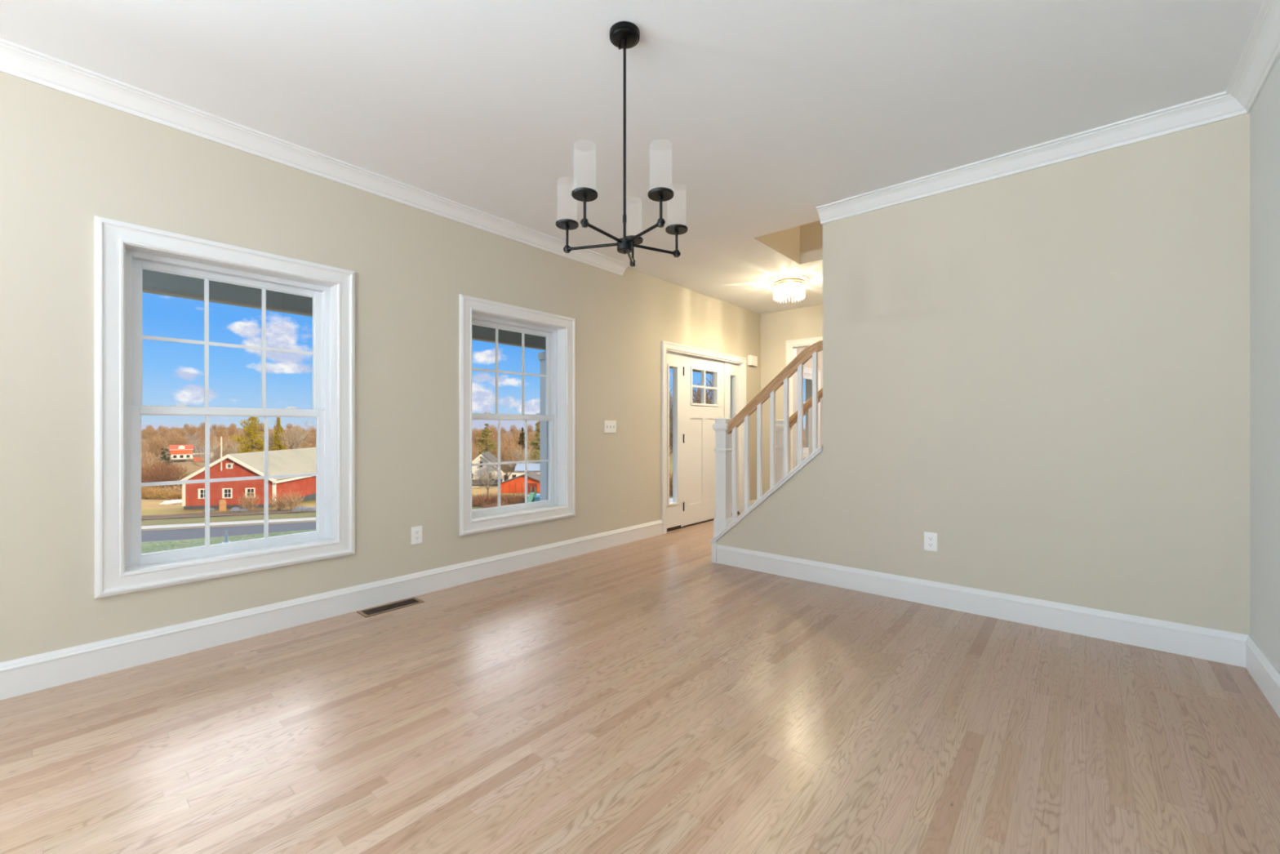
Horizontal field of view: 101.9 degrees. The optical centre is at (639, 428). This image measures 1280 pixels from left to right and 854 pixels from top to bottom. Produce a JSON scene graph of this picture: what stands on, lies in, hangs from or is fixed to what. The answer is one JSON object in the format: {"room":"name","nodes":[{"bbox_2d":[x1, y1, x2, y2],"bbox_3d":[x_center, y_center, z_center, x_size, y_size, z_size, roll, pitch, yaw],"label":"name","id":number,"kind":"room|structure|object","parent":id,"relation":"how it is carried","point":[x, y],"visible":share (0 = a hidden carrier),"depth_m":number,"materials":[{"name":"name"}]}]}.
{"room":"empty dining room","nodes":[
{"label":"empty dining room","id":0,"kind":"room"},
{"bbox_2d":[0,71,822,662],"bbox_3d":[-0.651,-0.233,4.776,0.210,2.765,16.000,0,0,41],"label":"wall","id":1,"kind":"structure","parent":0,"point":[67,160],"depth_m":3.05,"materials":[{"name":"beige paint"}]},
{"bbox_2d":[94,215,355,598],"bbox_3d":[-2.237,-0.097,2.902,0.224,1.776,1.131,0,0,41],"label":"window","id":2,"kind":"structure","parent":1,"relation":"in","point":[122,250],"depth_m":2.74,"materials":[{"name":"white paint"}]},
{"bbox_2d":[0,38,628,275],"bbox_3d":[-2.881,-1.565,1.949,0.088,0.100,8.405,0,0,41],"label":"trim","id":3,"kind":"structure","parent":1,"relation":"attached to","point":[16,60],"depth_m":2.83,"materials":[{"name":"white paint"}]},
{"bbox_2d":[0,520,662,699],"bbox_3d":[-2.704,1.073,2.209,0.019,0.155,9.030,0,0,41],"label":"baseboard","id":4,"kind":"structure","parent":1,"relation":"attached to","point":[24,675],"depth_m":2.89,"materials":[{"name":"white paint"}]},
{"bbox_2d":[411,525,422,544],"bbox_3d":[-1.538,0.736,3.576,0.009,0.120,0.077,0,0,41],"label":"wall outlet","id":5,"kind":"object","parent":1,"relation":"attached to","point":[416,531],"visible":1,"depth_m":3.57,"materials":[{"name":"white plastic"}]},
{"bbox_2d":[459,293,575,535],"bbox_3d":[-1.029,-0.097,4.310,0.224,1.776,1.131,0,0,41],"label":"window","id":6,"kind":"structure","parent":1,"relation":"in","point":[559,331],"depth_m":4.39,"materials":[{"name":"white paint"}]},
{"bbox_2d":[604,420,616,432],"bbox_3d":[-0.283,-0.015,5.029,0.019,0.120,0.164,0,0,41],"label":"light switch","id":7,"kind":"object","parent":1,"relation":"attached to","point":[610,426],"visible":1,"depth_m":5.03,"materials":[{"name":"white plastic"}]},
{"bbox_2d":[661,340,746,533],"bbox_3d":[0.759,0.101,6.399,0.237,2.099,1.828,0,0,41],"label":"door","id":8,"kind":"structure","parent":1,"relation":"in","point":[694,436],"depth_m":6.21,"materials":[{"name":"white paint"}]},
{"bbox_2d":[747,355,757,366],"bbox_3d":[1.553,-0.928,7.148,0.046,0.136,0.190,0,0,41],"label":"door chime","id":9,"kind":"object","parent":1,"relation":"attached to","point":[752,360],"visible":1,"depth_m":7.11,"materials":[{"name":"white plastic"}]},
{"bbox_2d":[796,366,820,458],"bbox_3d":[2.589,-0.250,8.426,0.094,1.496,1.556,0,0,41],"label":"window","id":10,"kind":"structure","parent":1,"relation":"in","point":[807,372],"depth_m":8.71,"materials":[{"name":"white paint"}]},
{"bbox_2d":[0,0,1264,314],"bbox_3d":[2.194,-1.625,2.334,7.710,0.020,16.000,0,0,41],"label":"ceiling","id":11,"kind":"structure","parent":0,"point":[757,116],"depth_m":2.42,"materials":[{"name":"white paint"}]},
{"bbox_2d":[555,21,688,266],"bbox_3d":[-0.094,-1.164,2.137,0.536,0.902,0.588,0,0,14],"label":"chandelier","id":12,"kind":"object","parent":11,"relation":"hanging from","point":[624,35],"visible":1,"depth_m":2.12,"materials":[{"name":"black metal"}]},
{"bbox_2d":[773,277,804,302],"bbox_3d":[1.631,-1.512,5.677,0.336,0.205,0.336,0,0,41],"label":"ceiling light","id":13,"kind":"object","parent":11,"relation":"attached to","point":[793,281],"visible":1,"depth_m":5.58,"materials":[{"name":"white glass"}]},
{"bbox_2d":[0,513,1279,853],"bbox_3d":[2.236,1.210,2.298,7.600,0.120,16.000,0,0,41],"label":"floor","id":14,"kind":"structure","parent":0,"point":[652,695],"depth_m":1.98,"materials":[{"name":"brown wood"}]},
{"bbox_2d":[356,596,424,617],"bbox_3d":[-1.597,1.147,3.337,0.140,0.006,0.370,0,0,41],"label":"floor vent","id":15,"kind":"object","parent":14,"relation":"in","point":[371,611],"visible":1,"depth_m":3.33,"materials":[{"name":"brown"}]},
{"bbox_2d":[757,220,822,262],"bbox_3d":[2.690,-2.893,3.549,3.940,2.515,1.140,0,0,41],"label":"wall","id":16,"kind":"structure","parent":0,"point":[804,242],"depth_m":5.02,"materials":[{"name":"beige paint"}]},
{"bbox_2d":[753,222,822,264],"bbox_3d":[2.690,-1.625,3.549,3.741,0.020,0.942,0,0,41],"label":"trim","id":17,"kind":"structure","parent":16,"relation":"attached to","point":[757,238],"depth_m":4.88,"materials":[{"name":"beige paint"}]},
{"bbox_2d":[760,304,822,494],"bbox_3d":[4.061,-0.233,5.423,6.100,2.765,0.120,0,0,41],"label":"wall","id":18,"kind":"structure","parent":0,"point":[776,328],"depth_m":7.20,"materials":[{"name":"beige paint"}]},
{"bbox_2d":[786,336,822,471],"bbox_3d":[2.587,0.012,6.688,1.297,2.276,0.127,0,0,41],"label":"trim","id":19,"kind":"structure","parent":18,"relation":"attached to","point":[793,348],"depth_m":7.08,"materials":[{"name":"white paint"}]},
{"bbox_2d":[717,113,1249,635],"bbox_3d":[1.895,-0.233,3.470,3.145,2.765,0.125,0,0,41],"label":"wall","id":20,"kind":"structure","parent":0,"point":[1043,372],"depth_m":2.97,"materials":[{"name":"beige paint"}]},
{"bbox_2d":[710,444,822,563],"bbox_3d":[1.030,0.638,4.212,0.958,1.024,0.196,0,0,41],"label":"trim","id":21,"kind":"structure","parent":20,"relation":"attached to","point":[713,541],"depth_m":4.15,"materials":[{"name":"white paint"}]},
{"bbox_2d":[712,340,822,537],"bbox_3d":[1.032,0.244,4.216,0.955,1.812,0.136,0,0,41],"label":"stair railing","id":22,"kind":"object","parent":21,"relation":"on","point":[723,428],"visible":0.94,"depth_m":4.25,"materials":[{"name":"white paint"}]},
{"bbox_2d":[924,531,937,551],"bbox_3d":[1.894,0.739,3.383,0.077,0.120,0.009,0,0,41],"label":"wall outlet","id":23,"kind":"object","parent":20,"relation":"attached to","point":[930,538],"visible":1,"depth_m":3.38,"materials":[{"name":"white plastic"}]},
{"bbox_2d":[1249,56,1279,672],"bbox_3d":[0.188,-0.233,-0.817,0.150,2.765,8.605,0,0,41],"label":"wall","id":24,"kind":"structure","parent":0,"point":[1264,115],"depth_m":2.29,"materials":[{"name":"grey paint"}]},
{"bbox_2d":[716,544,1279,718],"bbox_3d":[-0.939,1.073,0.282,2.992,0.155,8.405,0,0,41],"label":"baseboard","id":25,"kind":"structure","parent":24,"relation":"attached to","point":[1242,650],"depth_m":3.00,"materials":[{"name":"white paint"}]},
{"bbox_2d":[816,0,1279,224],"bbox_3d":[-0.597,-1.565,-0.011,2.092,0.100,8.405,0,0,41],"label":"trim","id":26,"kind":"structure","parent":24,"relation":"attached to","point":[1260,54],"depth_m":2.77,"materials":[{"name":"white paint"}]},
{"bbox_3d":[2.767,0.078,4.103,3.545,2.143,0.100,0,0,41],"label":"wall","id":27,"kind":"structure","parent":0,"visible":0},
{"bbox_2d":[775,387,822,483],"bbox_3d":[2.236,-0.334,4.558,2.222,2.967,0.136,0,0,41],"label":"stair railing","id":28,"kind":"object","parent":27,"relation":"on","point":[807,406],"visible":0.18,"depth_m":5.15,"materials":[{"name":"white paint"}]},
{"label":"outside","id":29,"kind":"structure","parent":0,"visible":0},
{"bbox_2d":[141,508,315,519],"bbox_3d":[-54.466,7.975,42.793,49.958,0.630,74.000,0,0,41],"label":"bank","id":30,"kind":"object","parent":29,"point":[287,510],"visible":0.27,"depth_m":48.33,"materials":[{"name":"plant"}]},
{"bbox_2d":[268,488,291,510],"bbox_3d":[-35.746,7.347,51.565,2.164,2.570,2.299,0,0,41],"label":"bare shrub","id":31,"kind":"object","parent":30,"relation":"on","point":[275,503],"visible":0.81,"depth_m":51.35,"materials":[{"name":"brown plant"}]},
{"bbox_2d":[280,489,305,510],"bbox_3d":[-34.063,7.271,50.952,2.173,2.550,2.131,0,0,41],"label":"bare shrub","id":32,"kind":"object","parent":30,"relation":"on","point":[292,504],"visible":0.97,"depth_m":50.85,"materials":[{"name":"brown plant"}]},
{"bbox_2d":[290,506,308,511],"bbox_3d":[-32.972,7.905,50.526,1.204,0.739,1.702,0,0,41],"label":"boulder","id":33,"kind":"object","parent":30,"relation":"on","point":[299,508],"visible":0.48,"depth_m":50.06,"materials":[{"name":"grey stone"}]},
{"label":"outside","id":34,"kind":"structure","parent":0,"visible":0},
{"bbox_2d":[141,427,805,519],"bbox_3d":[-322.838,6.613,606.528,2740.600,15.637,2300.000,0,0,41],"label":"field","id":35,"kind":"structure","parent":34,"point":[148,507],"depth_m":83.21,"materials":[{"name":"plant"}]},
{"bbox_2d":[141,436,149,457],"bbox_3d":[-169.657,7.381,174.838,6.907,9.668,6.937,0,0,16],"label":"tree","id":36,"kind":"object","parent":35,"relation":"on","point":[143,444],"visible":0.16,"depth_m":175.96,"materials":[{"name":"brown plant"}]},
{"bbox_2d":[143,426,159,440],"bbox_3d":[-278.837,4.446,297.305,7.410,10.471,8.026,0,0,8],"label":"tree","id":37,"kind":"object","parent":35,"relation":"on","point":[150,432],"visible":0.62,"depth_m":296.30,"materials":[{"name":"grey plant"}]},
{"bbox_2d":[141,449,164,488],"bbox_3d":[-101.005,8.887,105.036,7.836,9.507,7.942,0,0,41],"label":"bush","id":38,"kind":"object","parent":35,"relation":"on","point":[152,460],"visible":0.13,"depth_m":105.36,"materials":[{"name":"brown plant"}]},
{"bbox_2d":[141,488,168,499],"bbox_3d":[-79.589,10.736,83.995,5.538,2.294,5.709,0,0,41],"label":"shrub","id":39,"kind":"object","parent":35,"relation":"on","point":[144,493],"visible":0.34,"depth_m":83.55,"materials":[{"name":"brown plant"}]},
{"bbox_2d":[143,434,169,458],"bbox_3d":[-168.812,6.830,181.667,7.121,10.063,7.713,0,0,10],"label":"tree","id":40,"kind":"object","parent":35,"relation":"on","point":[155,446],"visible":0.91,"depth_m":180.88,"materials":[{"name":"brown plant"}]},
{"bbox_2d":[146,488,177,499],"bbox_3d":[-75.176,10.632,81.991,4.567,1.835,4.431,0,0,9],"label":"shrub","id":41,"kind":"object","parent":35,"relation":"on","point":[160,494],"visible":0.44,"depth_m":81.10,"materials":[{"name":"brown plant"}]},
{"bbox_2d":[154,447,174,481],"bbox_3d":[-110.020,8.856,119.758,4.607,8.772,4.367,0,0,41],"label":"evergreen tree","id":42,"kind":"object","parent":35,"relation":"on","point":[163,452],"visible":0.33,"depth_m":119.83,"materials":[{"name":"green plant"}]},
{"bbox_2d":[159,426,170,438],"bbox_3d":[-375.683,4.273,410.574,8.169,11.435,8.205,0,0,-35],"label":"tree","id":43,"kind":"object","parent":35,"relation":"on","point":[165,432],"visible":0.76,"depth_m":409.37,"materials":[{"name":"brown plant"}]},
{"bbox_2d":[141,460,190,488],"bbox_3d":[-92.000,9.550,100.119,8.822,7.164,9.017,0,0,41],"label":"bush","id":44,"kind":"object","parent":35,"relation":"on","point":[161,477],"visible":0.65,"depth_m":99.32,"materials":[{"name":"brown plant"}]},
{"bbox_2d":[159,500,177,505],"bbox_3d":[-56.379,8.977,61.983,1.103,0.702,1.640,0,0,41],"label":"rock","id":45,"kind":"object","parent":35,"relation":"on","point":[166,502],"visible":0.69,"depth_m":61.76,"materials":[{"name":"stone"}]},
{"bbox_2d":[161,491,182,499],"bbox_3d":[-71.252,10.463,79.993,3.877,1.606,3.997,0,0,-43],"label":"shrub","id":46,"kind":"object","parent":35,"relation":"on","point":[175,495],"visible":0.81,"depth_m":79.22,"materials":[{"name":"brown plant"}]},
{"bbox_2d":[161,484,182,493],"bbox_3d":[-80.269,11.139,89.920,5.701,2.775,5.470,0,0,41],"label":"bush","id":47,"kind":"object","parent":35,"relation":"on","point":[176,488],"visible":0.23,"depth_m":89.44,"materials":[{"name":"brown plant"}]},
{"bbox_2d":[164,430,182,445],"bbox_3d":[-211.067,5.435,234.956,7.012,9.773,6.982,0,0,24],"label":"tree","id":48,"kind":"object","parent":35,"relation":"on","point":[177,433],"visible":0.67,"depth_m":234.10,"materials":[{"name":"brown plant"}]},
{"bbox_2d":[171,435,189,444],"bbox_3d":[-196.961,7.164,222.855,6.174,8.724,6.687,0,0,-34],"label":"tree","id":49,"kind":"object","parent":35,"relation":"on","point":[179,442],"visible":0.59,"depth_m":222.08,"materials":[{"name":"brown plant"}]},
{"bbox_2d":[176,426,186,437],"bbox_3d":[-292.066,3.538,330.698,6.149,8.678,6.075,0,0,-29],"label":"tree","id":50,"kind":"object","parent":35,"relation":"on","point":[183,432],"visible":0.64,"depth_m":330.62,"materials":[{"name":"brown plant"}]},
{"bbox_2d":[168,444,213,459],"bbox_3d":[-176.125,9.200,204.251,13.300,5.300,7.020,0,0,-41],"label":"house","id":51,"kind":"structure","parent":35,"relation":"on","point":[177,451],"depth_m":200.24,"materials":[{"name":"beige"}]},
{"bbox_2d":[185,423,198,437],"bbox_3d":[-360.321,2.113,417.278,8.286,11.462,8.075,0,0,-7],"label":"tree","id":52,"kind":"object","parent":35,"relation":"on","point":[191,431],"visible":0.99,"depth_m":416.73,"materials":[{"name":"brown plant"}]},
{"bbox_2d":[198,433,218,449],"bbox_3d":[-189.846,6.753,228.335,7.595,10.506,7.401,0,0,-5],"label":"tree","id":53,"kind":"object","parent":35,"relation":"on","point":[202,436],"visible":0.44,"depth_m":227.85,"materials":[{"name":"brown plant"}]},
{"bbox_2d":[183,437,254,468],"bbox_3d":[-73.712,6.959,92.047,9.879,11.438,10.793,0,0,41],"label":"bare tree","id":54,"kind":"object","parent":35,"relation":"on","point":[234,449],"visible":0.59,"depth_m":90.85,"materials":[{"name":"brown plant"}]},
{"bbox_2d":[214,423,227,435],"bbox_3d":[-297.277,2.159,368.707,7.686,10.758,7.719,0,0,-12],"label":"tree","id":55,"kind":"object","parent":35,"relation":"on","point":[217,428],"visible":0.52,"depth_m":368.21,"materials":[{"name":"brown plant"}]},
{"bbox_2d":[217,499,226,511],"bbox_3d":[-42.629,7.994,53.000,0.440,1.400,0.600,0,0,41],"label":"wooden post","id":56,"kind":"object","parent":35,"relation":"on","point":[222,503],"visible":0.85,"depth_m":52.84,"materials":[{"name":"orange wood"}]},
{"bbox_2d":[215,428,229,440],"bbox_3d":[-267.256,5.488,331.961,7.488,10.583,8.112,0,0,-13],"label":"tree","id":57,"kind":"object","parent":35,"relation":"on","point":[217,432],"visible":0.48,"depth_m":331.51,"materials":[{"name":"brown plant"}]},
{"bbox_2d":[213,437,235,454],"bbox_3d":[-153.011,7.594,191.192,6.770,9.364,6.597,0,0,11],"label":"tree","id":58,"kind":"object","parent":35,"relation":"on","point":[224,438],"visible":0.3,"depth_m":190.65,"materials":[{"name":"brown plant"}]},
{"bbox_2d":[227,427,237,437],"bbox_3d":[-322.437,4.521,411.333,7.501,10.601,8.126,0,0,-16],"label":"tree","id":59,"kind":"object","parent":35,"relation":"on","point":[233,431],"visible":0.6,"depth_m":410.17,"materials":[{"name":"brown plant"}]},
{"bbox_2d":[177,436,315,509],"bbox_3d":[-45.450,5.000,67.819,9.320,8.200,26.660,0,0,-9],"label":"barn","id":60,"kind":"object","parent":35,"relation":"on","point":[300,460],"visible":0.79,"depth_m":55.40,"materials":[{"name":"red wood"}]},
{"bbox_2d":[228,416,270,453],"bbox_3d":[-62.816,4.566,83.961,5.973,14.524,5.827,0,0,41],"label":"evergreen tree","id":61,"kind":"object","parent":35,"relation":"on","point":[252,434],"visible":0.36,"depth_m":83.62,"materials":[{"name":"green plant"}]},
{"bbox_2d":[236,490,262,511],"bbox_3d":[-39.473,7.407,52.520,2.192,2.660,2.257,0,0,41],"label":"bare shrub","id":62,"kind":"object","parent":35,"relation":"on","point":[251,502],"visible":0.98,"depth_m":52.35,"materials":[{"name":"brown plant"}]},
{"bbox_2d":[269,417,287,450],"bbox_3d":[-59.860,4.954,86.010,2.757,14.187,2.822,0,0,41],"label":"evergreen tree","id":63,"kind":"object","parent":35,"relation":"on","point":[277,442],"visible":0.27,"depth_m":85.85,"materials":[{"name":"green plant"}]},
{"bbox_2d":[250,418,314,450],"bbox_3d":[-60.882,5.405,88.665,12.376,14.206,10.019,0,0,41],"label":"bare tree","id":64,"kind":"object","parent":35,"relation":"on","point":[299,442],"visible":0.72,"depth_m":88.75,"materials":[{"name":"brown plant"}]},
{"bbox_2d":[302,431,315,446],"bbox_3d":[-149.716,6.720,233.926,7.689,10.763,7.723,0,0,-35],"label":"tree","id":65,"kind":"object","parent":35,"relation":"on","point":[313,435],"visible":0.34,"depth_m":233.93,"materials":[{"name":"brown plant"}]},
{"bbox_2d":[471,428,489,450],"bbox_3d":[-70.220,6.035,228.953,8.469,11.855,8.506,0,0,23],"label":"tree","id":66,"kind":"object","parent":35,"relation":"on","point":[475,434],"visible":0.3,"depth_m":227.68,"materials":[{"name":"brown plant"}]},
{"bbox_2d":[474,423,497,457],"bbox_3d":[-37.700,6.124,128.074,6.367,14.684,6.141,0,0,41],"label":"pine tree","id":67,"kind":"object","parent":35,"relation":"on","point":[491,446],"visible":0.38,"depth_m":127.34,"materials":[{"name":"green plant"}]},
{"bbox_2d":[475,428,497,449],"bbox_3d":[-67.187,5.831,226.439,9.134,12.908,9.894,0,0,4],"label":"tree","id":68,"kind":"object","parent":35,"relation":"on","point":[492,433],"visible":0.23,"depth_m":225.91,"materials":[{"name":"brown plant"}]},
{"bbox_2d":[472,466,501,494],"bbox_3d":[-17.328,6.569,59.946,3.522,4.321,3.886,0,0,41],"label":"bare tree","id":69,"kind":"object","parent":35,"relation":"on","point":[480,478],"visible":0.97,"depth_m":59.57,"materials":[{"name":"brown plant"}]},
{"bbox_2d":[487,424,497,440],"bbox_3d":[-88.318,3.690,310.375,9.668,12.613,8.925,0,0,-37],"label":"tree","id":70,"kind":"object","parent":35,"relation":"on","point":[495,431],"visible":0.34,"depth_m":310.06,"materials":[{"name":"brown plant"}]},
{"bbox_2d":[471,451,515,487],"bbox_3d":[-30.962,9.150,107.864,12.600,8.200,13.200,0,0,-8],"label":"house","id":71,"kind":"structure","parent":35,"relation":"on","point":[485,457],"depth_m":104.06,"materials":[{"name":"white wood"}]},
{"bbox_2d":[493,438,518,460],"bbox_3d":[-39.600,8.250,154.999,7.885,10.908,7.684,0,0,-23],"label":"tree","id":72,"kind":"object","parent":35,"relation":"on","point":[502,446],"visible":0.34,"depth_m":154.28,"materials":[{"name":"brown plant"}]},
{"bbox_2d":[493,456,520,479],"bbox_3d":[-22.537,7.678,89.691,4.909,6.208,4.794,0,0,10],"label":"bare tree","id":73,"kind":"object","parent":35,"relation":"on","point":[502,468],"visible":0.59,"depth_m":89.65,"materials":[{"name":"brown plant"}]},
{"bbox_2d":[501,434,515,449],"bbox_3d":[-57.179,7.231,226.164,7.244,10.283,7.433,0,0,34],"label":"tree","id":74,"kind":"object","parent":35,"relation":"on","point":[508,435],"visible":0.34,"depth_m":225.58,"materials":[{"name":"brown plant"}]},
{"bbox_2d":[502,444,528,464],"bbox_3d":[-30.256,8.296,127.115,6.571,9.159,6.543,0,0,20],"label":"tree","id":75,"kind":"object","parent":35,"relation":"on","point":[508,455],"visible":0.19,"depth_m":126.46,"materials":[{"name":"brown plant"}]},
{"bbox_2d":[510,427,524,443],"bbox_3d":[-70.163,6.169,299.662,8.982,12.676,8.873,0,0,1],"label":"tree","id":76,"kind":"object","parent":35,"relation":"on","point":[517,430],"visible":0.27,"depth_m":298.84,"materials":[{"name":"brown plant"}]},
{"bbox_2d":[497,471,540,493],"bbox_3d":[-16.194,7.490,72.475,6.000,2.520,5.450,0,0,0],"label":"shed","id":77,"kind":"object","parent":35,"relation":"on","point":[517,484],"visible":0.81,"depth_m":70.00,"materials":[{"name":"red wood"}]},
{"bbox_2d":[511,433,530,452],"bbox_3d":[-48.584,7.721,211.260,8.376,11.820,8.274,0,0,-6],"label":"tree","id":78,"kind":"object","parent":35,"relation":"on","point":[516,441],"visible":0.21,"depth_m":210.62,"materials":[{"name":"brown plant"}]},
{"bbox_2d":[509,445,534,463],"bbox_3d":[-25.695,8.144,118.202,7.386,9.503,6.407,0,0,41],"label":"bare tree","id":79,"kind":"object","parent":35,"relation":"on","point":[531,449],"visible":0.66,"depth_m":117.51,"materials":[{"name":"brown plant"}]},
{"bbox_2d":[518,426,528,453],"bbox_3d":[-30.296,6.034,135.046,2.760,12.622,3.004,0,0,41],"label":"pine tree","id":80,"kind":"object","parent":35,"relation":"on","point":[522,434],"visible":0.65,"depth_m":134.72,"materials":[{"name":"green plant"}]},
{"bbox_2d":[514,462,540,476],"bbox_3d":[-16.448,7.800,89.885,9.600,3.500,8.600,0,0,-8],"label":"outbuilding","id":81,"kind":"structure","parent":35,"relation":"on","point":[519,469],"depth_m":86.47,"materials":[{"name":"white metal"}]},
{"bbox_2d":[527,420,540,462],"bbox_3d":[-18.700,4.635,96.124,5.602,12.715,5.306,0,0,-10],"label":"pine tree","id":82,"kind":"object","parent":35,"relation":"on","point":[537,446],"visible":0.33,"depth_m":95.38,"materials":[{"name":"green plant"}]},
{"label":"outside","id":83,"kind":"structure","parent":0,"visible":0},
{"bbox_2d":[141,419,805,431],"bbox_3d":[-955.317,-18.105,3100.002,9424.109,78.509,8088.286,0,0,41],"label":"trees","id":84,"kind":"object","parent":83,"point":[479,424],"visible":0.05,"depth_m":2550.27,"materials":[{"name":"brown plant"}]},
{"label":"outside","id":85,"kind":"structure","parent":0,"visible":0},
{"bbox_2d":[141,528,315,554],"bbox_3d":[-3.906,3.444,16.530,128.273,3.088,23.489,0,0,-20],"label":"lawn","id":86,"kind":"structure","parent":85,"point":[153,546],"depth_m":21.71,"materials":[{"name":"green plant"}]},
{"bbox_2d":[222,530,230,542],"bbox_3d":[-16.729,4.416,21.000,0.240,0.520,0.240,0,0,41],"label":"cone","id":87,"kind":"object","parent":86,"relation":"on","point":[226,537],"visible":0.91,"depth_m":20.96,"materials":[{"name":"grey paint"}]},
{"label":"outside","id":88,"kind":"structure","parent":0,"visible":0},
{"bbox_2d":[141,521,315,542],"bbox_3d":[-15.421,4.950,26.414,60.150,0.001,100.000,0,0,41],"label":"road","id":89,"kind":"structure","parent":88,"point":[193,533],"depth_m":24.98,"materials":[{"name":"grey asphalt"}]},
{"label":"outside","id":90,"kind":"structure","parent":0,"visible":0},
{"bbox_2d":[141,509,472,531],"bbox_3d":[-17.186,4.930,27.928,115.548,0.160,1.045,0,0,-20],"label":"sidewalk","id":91,"kind":"structure","parent":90,"point":[173,526],"depth_m":26.36,"materials":[{"name":"concrete"}]},
{"bbox_3d":[-1.442,-1.420,5.521,1.940,0.060,18.500,0,0,41],"label":"ceiling","id":92,"kind":"structure","parent":0,"visible":0},
{"bbox_2d":[142,269,546,347],"bbox_3d":[-2.209,-1.281,6.178,0.080,0.338,18.500,0,0,41],"label":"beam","id":93,"kind":"structure","parent":92,"relation":"attached to","point":[150,279],"depth_m":4.63,"materials":[{"name":"grey wood"}]},
{"bbox_2d":[142,287,713,374],"bbox_3d":[-2.209,-1.102,6.178,0.100,0.020,18.500,0,0,41],"label":"trim","id":94,"kind":"structure","parent":93,"relation":"attached to","point":[144,289],"depth_m":4.65,"materials":[{"name":"beige wood"}]},
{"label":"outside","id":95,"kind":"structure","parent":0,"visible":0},
{"bbox_3d":[-1.514,1.435,5.583,2.130,0.270,18.500,0,0,41],"label":"porch deck","id":96,"kind":"object","parent":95,"visible":0},
{"bbox_2d":[537,351,548,500],"bbox_3d":[-1.278,0.128,7.186,0.190,2.345,0.190,0,0,41],"label":"porch post","id":97,"kind":"object","parent":96,"relation":"on","point":[542,355],"visible":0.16,"depth_m":7.12,"materials":[{"name":"grey paint"}]},
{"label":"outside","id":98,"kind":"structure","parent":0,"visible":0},
{"bbox_2d":[141,495,672,525],"bbox_3d":[-11.245,6.369,42.596,99.810,2.737,130.000,0,0,41],"label":"verge","id":99,"kind":"structure","parent":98,"point":[311,514],"depth_m":30.53,"materials":[{"name":"green plant"}]},
{"bbox_2d":[471,492,513,506],"bbox_3d":[-10.010,4.987,34.987,3.408,1.349,3.336,0,0,7],"label":"bush","id":100,"kind":"object","parent":99,"relation":"on","point":[485,498],"visible":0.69,"depth_m":34.56,"materials":[{"name":"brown plant"}]},
{"bbox_2d":[481,502,513,508],"bbox_3d":[-8.393,4.830,30.981,2.224,0.900,2.272,0,0,-7],"label":"bush","id":101,"kind":"object","parent":99,"relation":"on","point":[504,504],"visible":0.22,"depth_m":30.96,"materials":[{"name":"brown plant"}]},
{"bbox_2d":[493,492,529,504],"bbox_3d":[-8.338,4.938,34.974,3.177,1.285,3.246,0,0,-10],"label":"bush","id":102,"kind":"object","parent":99,"relation":"on","point":[514,500],"visible":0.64,"depth_m":34.58,"materials":[{"name":"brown plant"}]},
{"bbox_2d":[527,486,537,502],"bbox_3d":[-7.137,4.485,33.969,0.372,1.250,1.049,0,0,21],"label":"slide","id":103,"kind":"object","parent":99,"relation":"on","point":[531,495],"visible":0.65,"depth_m":34.04,"materials":[{"name":"green plastic"}]},
{"bbox_2d":[527,493,540,502],"bbox_3d":[-6.811,4.824,34.981,1.600,0.600,1.650,0,0,41],"label":"tub","id":104,"kind":"object","parent":99,"relation":"on","point":[538,495],"visible":0.2,"depth_m":34.32,"materials":[{"name":"blue plastic"}]},
{"bbox_2d":[669,385,672,422],"bbox_3d":[1.522,0.921,47.555,5.627,11.478,5.196,0,0,-44],"label":"tree","id":105,"kind":"object","parent":99,"relation":"on","point":[670,395],"visible":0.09,"depth_m":46.92,"materials":[{"name":"grey plant"}]},
{"bbox_2d":[669,466,672,496],"bbox_3d":[3.892,5.998,55.948,7.018,3.692,7.388,0,0,6],"label":"thicket","id":106,"kind":"object","parent":99,"relation":"on","point":[671,473],"visible":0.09,"depth_m":55.56,"materials":[{"name":"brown plant"}]},
{"bbox_2d":[669,391,696,434],"bbox_3d":[3.776,1.101,50.485,5.874,11.838,3.887,0,0,1],"label":"tree","id":107,"kind":"object","parent":99,"relation":"on","point":[671,424],"visible":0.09,"depth_m":50.32,"materials":[{"name":"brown plant"}]},
{"bbox_2d":[671,374,713,409],"bbox_3d":[6.459,0.525,47.228,7.450,11.757,5.713,0,0,-1],"label":"tree","id":108,"kind":"object","parent":99,"relation":"on","point":[697,397],"visible":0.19,"depth_m":46.65,"materials":[{"name":"grey plant"}]},
{"bbox_2d":[693,373,713,404],"bbox_3d":[7.339,0.265,47.500,5.482,12.236,5.867,0,0,-6],"label":"tree","id":109,"kind":"object","parent":99,"relation":"on","point":[709,382],"visible":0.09,"depth_m":47.08,"materials":[{"name":"grey plant"}]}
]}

